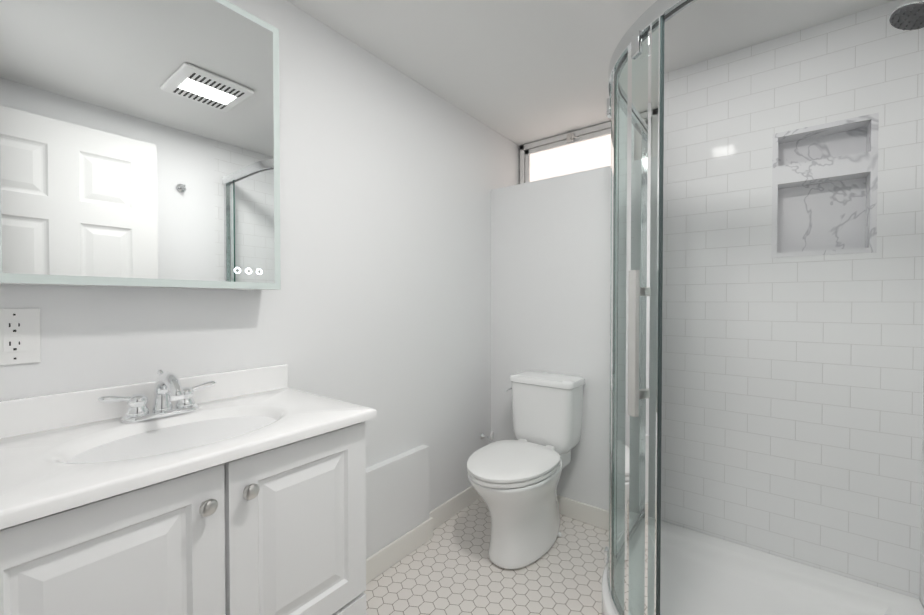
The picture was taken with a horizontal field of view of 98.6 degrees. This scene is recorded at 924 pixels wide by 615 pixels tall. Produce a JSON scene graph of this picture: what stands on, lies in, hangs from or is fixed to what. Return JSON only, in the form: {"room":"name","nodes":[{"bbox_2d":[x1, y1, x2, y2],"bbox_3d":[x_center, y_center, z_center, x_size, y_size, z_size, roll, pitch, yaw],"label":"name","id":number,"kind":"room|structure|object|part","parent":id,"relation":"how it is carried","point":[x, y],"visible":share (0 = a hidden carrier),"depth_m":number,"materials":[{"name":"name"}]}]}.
{"room":"bathroom","nodes":[
{"label":"bathroom","id":0,"kind":"room"},
{"bbox_2d":[0,0,519,511],"bbox_3d":[-0.354,0.026,1.731,0.001,2.200,2.480,1,1,38],"label":"wall","id":1,"kind":"structure","parent":0,"point":[390,180],"depth_m":1.62,"materials":[{"name":"white paint"}]},
{"bbox_2d":[0,308,40,365],"bbox_3d":[-0.998,0.065,0.886,0.008,0.125,0.080,1,1,38],"label":"outlet","id":2,"kind":"object","parent":1,"relation":"attached to","point":[20,336],"visible":1,"depth_m":0.89,"materials":[{"name":"white plastic"}]},
{"bbox_2d":[0,0,280,289],"bbox_3d":[-0.798,-0.459,1.045,0.120,0.810,0.592,1,1,38],"label":"mirror","id":3,"kind":"object","parent":1,"relation":"attached to","point":[139,143],"visible":1,"depth_m":0.96,"materials":[{"name":"white mirror"}]},
{"bbox_2d":[0,364,287,438],"bbox_3d":[-0.841,0.252,1.080,0.020,0.103,0.760,1,1,38],"label":"backsplash","id":4,"kind":"structure","parent":1,"relation":"attached to","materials":[{"name":"white stone"}]},
{"bbox_2d":[366,444,428,558],"bbox_3d":[-0.387,0.902,1.669,0.040,0.450,0.698,1,1,38],"label":"wall panel","id":5,"kind":"object","parent":1,"relation":"attached to","point":[397,496],"visible":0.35,"depth_m":1.76,"materials":[{"name":"white paint"}]},
{"bbox_2d":[366,486,480,583],"bbox_3d":[-0.199,1.075,1.906,0.053,0.098,1.298,1,1,38],"label":"baseboard","id":6,"kind":"structure","parent":1,"relation":"attached to","point":[381,561],"depth_m":1.85,"materials":[{"name":"white paint"}]},
{"bbox_2d":[364,498,608,614],"bbox_3d":[0.344,1.134,1.212,1.760,0.001,2.480,1,1,38],"label":"floor","id":7,"kind":"structure","parent":0,"point":[449,568],"depth_m":1.65,"materials":[{"name":"tile"}]},
{"bbox_2d":[0,364,376,614],"bbox_3d":[-0.657,0.651,0.945,0.484,0.974,0.760,1,1,38],"label":"bathroom vanity","id":8,"kind":"object","parent":7,"relation":"on","point":[239,492],"visible":1,"depth_m":0.85,"materials":[{"name":"white wood"}]},
{"bbox_2d":[0,388,376,529],"bbox_3d":[-0.650,0.344,0.935,0.463,0.125,0.760,1,1,38],"label":"countertop","id":9,"kind":"structure","parent":8,"relation":"on","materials":[{"name":"white stone"}]},
{"bbox_2d":[98,370,216,422],"bbox_3d":[-0.744,0.222,1.006,0.155,0.117,0.253,1,1,38],"label":"faucet","id":10,"kind":"object","parent":9,"relation":"on","point":[168,387],"depth_m":1.01,"materials":[{"name":"silver metal"}]},
{"bbox_2d":[467,371,584,569],"bbox_3d":[0.199,0.740,1.958,0.609,0.766,0.707,1,1,38],"label":"toilet","id":11,"kind":"object","parent":7,"relation":"on","point":[514,483],"visible":1,"depth_m":1.80,"materials":[{"name":"white ceramic"}]},
{"bbox_3d":[0.223,0.699,1.796,0.372,0.046,0.480,1,1,38],"label":"seat","id":12,"kind":"part","parent":11,"relation":"part of","materials":[{"name":"white plastic"}]},
{"bbox_3d":[0.291,0.923,1.887,0.366,0.402,0.677,1,1,38],"label":"bowl","id":13,"kind":"part","parent":11,"relation":"part of","materials":[{"name":"white ceramic"}]},
{"bbox_3d":[0.443,0.561,2.079,0.340,0.336,0.200,1,1,38],"label":"tank","id":14,"kind":"part","parent":11,"relation":"part of","materials":[{"name":"white ceramic"}]},
{"bbox_3d":[0.442,0.374,2.075,0.356,0.037,0.216,1,1,38],"label":"lid","id":15,"kind":"part","parent":11,"relation":"part of","materials":[{"name":"white ceramic"}]},
{"bbox_2d":[602,0,923,614],"bbox_3d":[0.925,0.148,1.266,0.918,1.971,0.918,1,1,38],"label":"shower","id":16,"kind":"object","parent":7,"relation":"on","point":[656,565],"visible":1,"depth_m":1.45,"materials":[{"name":"clear glass"}]},
{"bbox_3d":[0.580,0.094,1.334,0.241,1.793,0.434,1,1,38],"label":"glass door","id":17,"kind":"part","parent":16,"relation":"part of","materials":[{"name":"clear glass"}]},
{"bbox_3d":[0.500,0.100,1.122,0.052,0.410,0.058,1,1,38],"label":"handle","id":18,"kind":"part","parent":16,"relation":"part of","materials":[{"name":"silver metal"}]},
{"bbox_3d":[0.930,0.083,1.269,0.916,1.841,0.905,1,1,38],"label":"frame","id":19,"kind":"part","parent":16,"relation":"part of","materials":[{"name":"silver metal"}]},
{"bbox_2d":[602,517,923,614],"bbox_3d":[0.925,1.068,1.280,0.918,0.130,0.918,1,1,38],"label":"tray","id":20,"kind":"object","parent":16,"relation":"attached to","point":[701,573],"depth_m":1.50,"materials":[{"name":"white plastic"}]},
{"bbox_2d":[491,156,657,517],"bbox_3d":[0.657,0.203,2.287,0.930,1.830,0.370,1,1,38],"label":"wall","id":21,"kind":"structure","parent":0,"point":[550,275],"depth_m":2.13,"materials":[{"name":"white paint"}]},
{"bbox_2d":[558,495,608,530],"bbox_3d":[0.508,1.071,2.173,0.823,0.098,0.013,1,1,38],"label":"baseboard","id":22,"kind":"structure","parent":21,"relation":"attached to","point":[585,513],"depth_m":2.07,"materials":[{"name":"white paint"}]},
{"bbox_2d":[657,0,923,599],"bbox_3d":[1.354,0.026,1.748,0.830,2.200,0.372,1,1,38],"label":"wall tile","id":23,"kind":"structure","parent":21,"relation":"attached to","point":[793,308],"depth_m":1.55,"materials":[{"name":"white tile"}]},
{"bbox_2d":[287,0,894,145],"bbox_3d":[0.344,-1.066,1.179,1.760,0.001,2.480,1,1,38],"label":"ceiling","id":24,"kind":"structure","parent":0,"point":[520,72],"depth_m":1.61,"materials":[{"name":"white paint"}]},
{"bbox_2d":[920,378,923,607],"bbox_3d":[1.041,0.042,0.659,0.001,2.200,2.480,1,1,38],"label":"wall","id":25,"kind":"structure","parent":0,"point":[922,557],"depth_m":1.35,"materials":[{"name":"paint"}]},
{"bbox_2d":[889,0,923,29],"bbox_3d":[1.314,-0.891,1.121,0.146,0.173,0.106,1,1,38],"label":"shower head","id":26,"kind":"object","parent":25,"relation":"attached to","point":[907,15],"visible":1,"depth_m":1.14},
{"label":"wall","id":27,"kind":"structure","parent":0,"visible":0},
{"bbox_2d":[520,109,657,183],"bbox_3d":[0.728,-0.832,2.410,0.850,0.495,0.058,1,1,38],"label":"window","id":28,"kind":"structure","parent":27,"relation":"in","point":[588,148],"depth_m":2.46,"materials":[{"name":"aluminium"},{"name":"glass"}]},
{"label":"glass","id":29,"kind":"part","parent":28,"relation":"part of","materials":[{"name":"glass"}]}
]}

